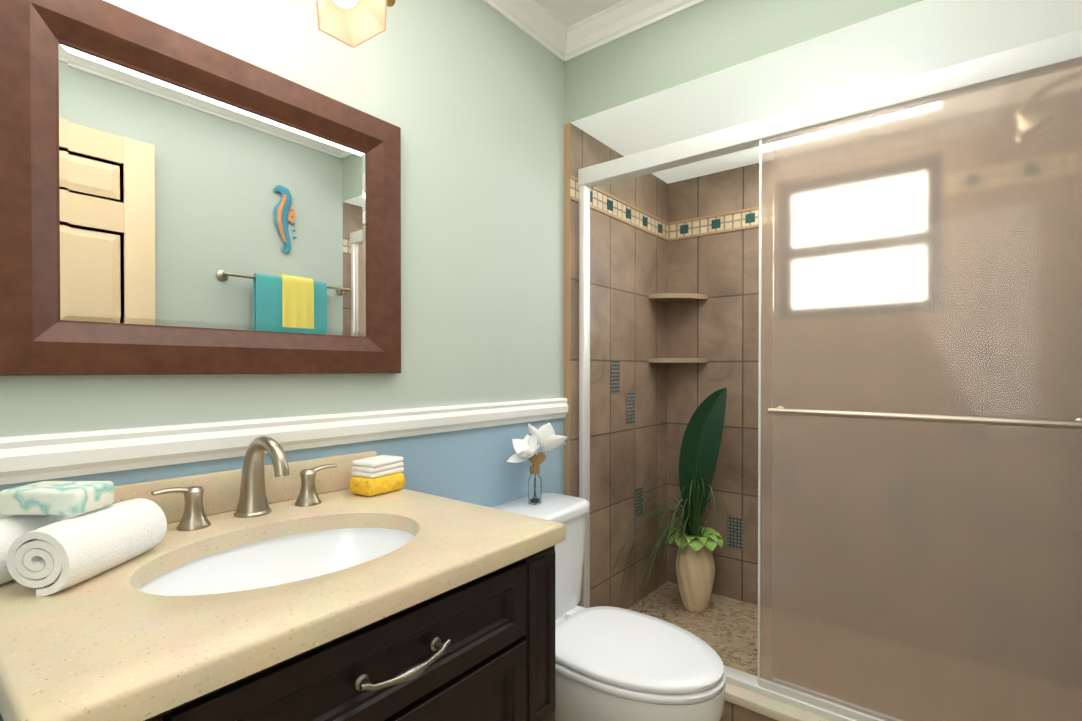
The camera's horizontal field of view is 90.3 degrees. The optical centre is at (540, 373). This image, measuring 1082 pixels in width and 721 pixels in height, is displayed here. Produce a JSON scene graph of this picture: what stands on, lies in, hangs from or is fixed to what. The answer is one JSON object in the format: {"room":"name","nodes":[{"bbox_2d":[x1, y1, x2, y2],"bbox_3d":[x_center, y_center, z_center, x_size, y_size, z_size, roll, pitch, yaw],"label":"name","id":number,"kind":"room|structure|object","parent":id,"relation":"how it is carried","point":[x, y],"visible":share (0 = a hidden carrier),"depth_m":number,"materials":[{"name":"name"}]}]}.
{"room":"bathroom","nodes":[
{"label":"bathroom","id":0,"kind":"room"},
{"bbox_2d":[0,0,667,608],"bbox_3d":[-0.337,-0.051,1.517,0.036,2.440,3.135,0,1,38],"label":"wall","id":1,"kind":"structure","parent":0,"point":[466,96],"depth_m":1.71,"materials":[{"name":"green paint"}]},
{"bbox_2d":[0,451,376,522],"bbox_3d":[-0.662,0.244,1.115,0.019,0.084,0.739,0,1,38],"label":"backsplash","id":2,"kind":"structure","parent":1,"relation":"attached to","point":[221,493],"depth_m":1.12,"materials":[{"name":"beige stone"}]},
{"bbox_2d":[0,0,400,375],"bbox_3d":[-0.629,-0.330,1.147,0.031,0.660,0.787,0,1,38],"label":"framed mirror","id":3,"kind":"object","parent":1,"relation":"attached to","point":[172,202],"visible":0.92,"depth_m":1.05,"materials":[{"name":"brown wood"}]},
{"bbox_2d":[0,398,567,484],"bbox_3d":[-0.607,0.137,1.184,0.024,0.076,2.274,0,1,38],"label":"chair rail","id":4,"kind":"object","parent":1,"relation":"attached to","point":[29,458],"visible":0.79,"depth_m":1.11,"materials":[{"name":"white wood"}]},
{"bbox_2d":[316,0,394,47],"bbox_3d":[-0.566,-0.854,1.045,0.263,0.237,0.704,0,1,38],"label":"vanity light fixture","id":5,"kind":"object","parent":1,"relation":"attached to","point":[353,23],"visible":1,"depth_m":1.20,"materials":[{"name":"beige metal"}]},
{"bbox_2d":[483,0,574,61],"bbox_3d":[-0.589,-1.230,1.159,0.070,0.075,2.276,0,1,38],"label":"crown molding","id":6,"kind":"structure","parent":1,"relation":"attached to","point":[537,21],"depth_m":1.89,"materials":[{"name":"white wood"}]},
{"bbox_2d":[538,0,622,26],"bbox_3d":[-0.007,-1.264,0.701,1.550,0.001,2.276,0,1,38],"label":"ceiling","id":7,"kind":"structure","parent":0,"point":[568,13],"depth_m":1.87,"materials":[{"name":"white paint"}]},
{"bbox_2d":[667,163,758,604],"bbox_3d":[1.267,0.060,2.304,1.520,2.046,0.095,0,1,38],"label":"wall","id":8,"kind":"structure","parent":0,"point":[713,237],"depth_m":2.56,"materials":[{"name":"tile"}]},
{"bbox_2d":[648,358,707,362],"bbox_3d":[0.661,-0.065,2.593,0.210,0.022,0.210,0,1,38],"label":"corner shelf","id":9,"kind":"object","parent":8,"relation":"attached to","point":[677,360],"visible":1,"depth_m":2.54,"materials":[{"name":"stone"}]},
{"bbox_2d":[648,293,707,302],"bbox_3d":[0.661,-0.370,2.591,0.210,0.022,0.210,0,1,38],"label":"corner shelf","id":10,"kind":"object","parent":8,"relation":"attached to","point":[672,297],"visible":1,"depth_m":2.56,"materials":[{"name":"stone"}]},
{"bbox_2d":[564,0,922,124],"bbox_3d":[0.697,-1.114,1.596,1.550,0.314,0.001,0,1,38],"label":"wall","id":11,"kind":"structure","parent":0,"point":[705,38],"depth_m":1.75,"materials":[{"name":"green paint"}]},
{"bbox_2d":[567,0,706,57],"bbox_3d":[0.679,-1.234,1.565,1.380,0.075,0.070,0,1,38],"label":"crown molding","id":12,"kind":"structure","parent":11,"relation":"attached to","point":[626,17],"depth_m":1.88,"materials":[{"name":"white wood"}]},
{"label":"floor","id":13,"kind":"structure","parent":0,"visible":0},
{"bbox_2d":[0,488,565,720],"bbox_3d":[-0.419,0.731,0.927,0.638,0.886,0.763,0,1,38],"label":"vanity","id":14,"kind":"object","parent":13,"relation":"on","point":[397,605],"visible":0.98,"depth_m":0.75,"materials":[{"name":"beige stone"}]},
{"bbox_2d":[0,507,102,584],"bbox_3d":[-0.756,0.247,0.802,0.086,0.089,0.180,0,0,0],"label":"towel","id":15,"kind":"object","parent":14,"relation":"on","point":[13,528],"visible":0.23,"depth_m":0.75,"materials":[{"name":"white fabric"}]},
{"bbox_2d":[6,498,166,596],"bbox_3d":[-0.655,0.247,0.793,0.086,0.089,0.184,0,0,0],"label":"rolled towel","id":16,"kind":"object","parent":14,"relation":"on","point":[65,553],"visible":1,"depth_m":0.73,"materials":[{"name":"white fabric"}]},
{"bbox_2d":[0,481,113,514],"bbox_3d":[-0.706,0.181,0.788,0.112,0.036,0.072,0,0,0],"label":"soap bar","id":17,"kind":"object","parent":16,"relation":"on","point":[59,498],"visible":1,"depth_m":0.75,"materials":[{"name":"white"}]},
{"bbox_2d":[151,436,336,530],"bbox_3d":[-0.552,0.205,1.075,0.171,0.163,0.358,0,1,38],"label":"widespread faucet","id":18,"kind":"object","parent":14,"relation":"on","point":[253,501],"visible":1,"depth_m":1.08,"materials":[{"name":"silver metal"}]},
{"bbox_2d":[350,455,404,496],"bbox_3d":[-0.395,0.245,1.304,0.085,0.080,0.118,0,1,30],"label":"sponge","id":19,"kind":"object","parent":14,"relation":"on","point":[377,475],"visible":1,"depth_m":1.27,"materials":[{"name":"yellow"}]},
{"bbox_2d":[490,493,725,720],"bbox_3d":[0.153,0.801,1.562,0.753,0.736,0.504,0,1,38],"label":"toilet","id":20,"kind":"object","parent":13,"relation":"on","point":[616,664],"visible":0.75,"depth_m":1.41,"materials":[{"name":"white ceramic"}]},
{"bbox_2d":[507,423,566,504],"bbox_3d":[-0.013,0.297,1.806,0.141,0.268,0.234,0,1,38],"label":"flower vase","id":21,"kind":"object","parent":20,"relation":"on","point":[544,438],"visible":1,"depth_m":1.78,"materials":[{"name":"clear glass"}]},
{"bbox_2d":[720,665,833,720],"bbox_3d":[0.750,1.083,1.656,1.520,0.170,0.156,0,1,38],"label":"shower curb","id":22,"kind":"object","parent":13,"relation":"on","point":[742,704],"visible":0.12,"depth_m":1.65,"materials":[{"name":"stone"}]},
{"bbox_2d":[578,30,1081,720],"bbox_3d":[0.733,0.103,1.628,1.496,1.782,0.109,0,1,38],"label":"sliding shower door","id":23,"kind":"structure","parent":22,"relation":"on","point":[920,424],"depth_m":1.42,"materials":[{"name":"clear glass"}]},
{"label":"outside","id":24,"kind":"structure","parent":0,"visible":0},
{"bbox_2d":[628,582,757,675],"bbox_3d":[1.013,1.066,1.990,1.520,0.001,0.735,0,1,38],"label":"floor","id":25,"kind":"structure","parent":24,"point":[725,628],"depth_m":2.32,"materials":[{"name":"beige stone"}]},
{"bbox_2d":[611,388,736,612],"bbox_3d":[0.614,0.562,2.331,0.412,1.002,0.631,0,1,38],"label":"potted plant","id":26,"kind":"object","parent":25,"relation":"on","point":[694,540],"visible":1,"depth_m":2.39,"materials":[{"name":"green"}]},
{"bbox_2d":[571,0,1081,183],"bbox_3d":[0.994,-0.960,1.974,1.550,0.001,0.959,0,1,38],"label":"soffit","id":27,"kind":"object","parent":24,"point":[918,38],"visible":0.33,"depth_m":1.69,"materials":[{"name":"white paint"}]}
]}

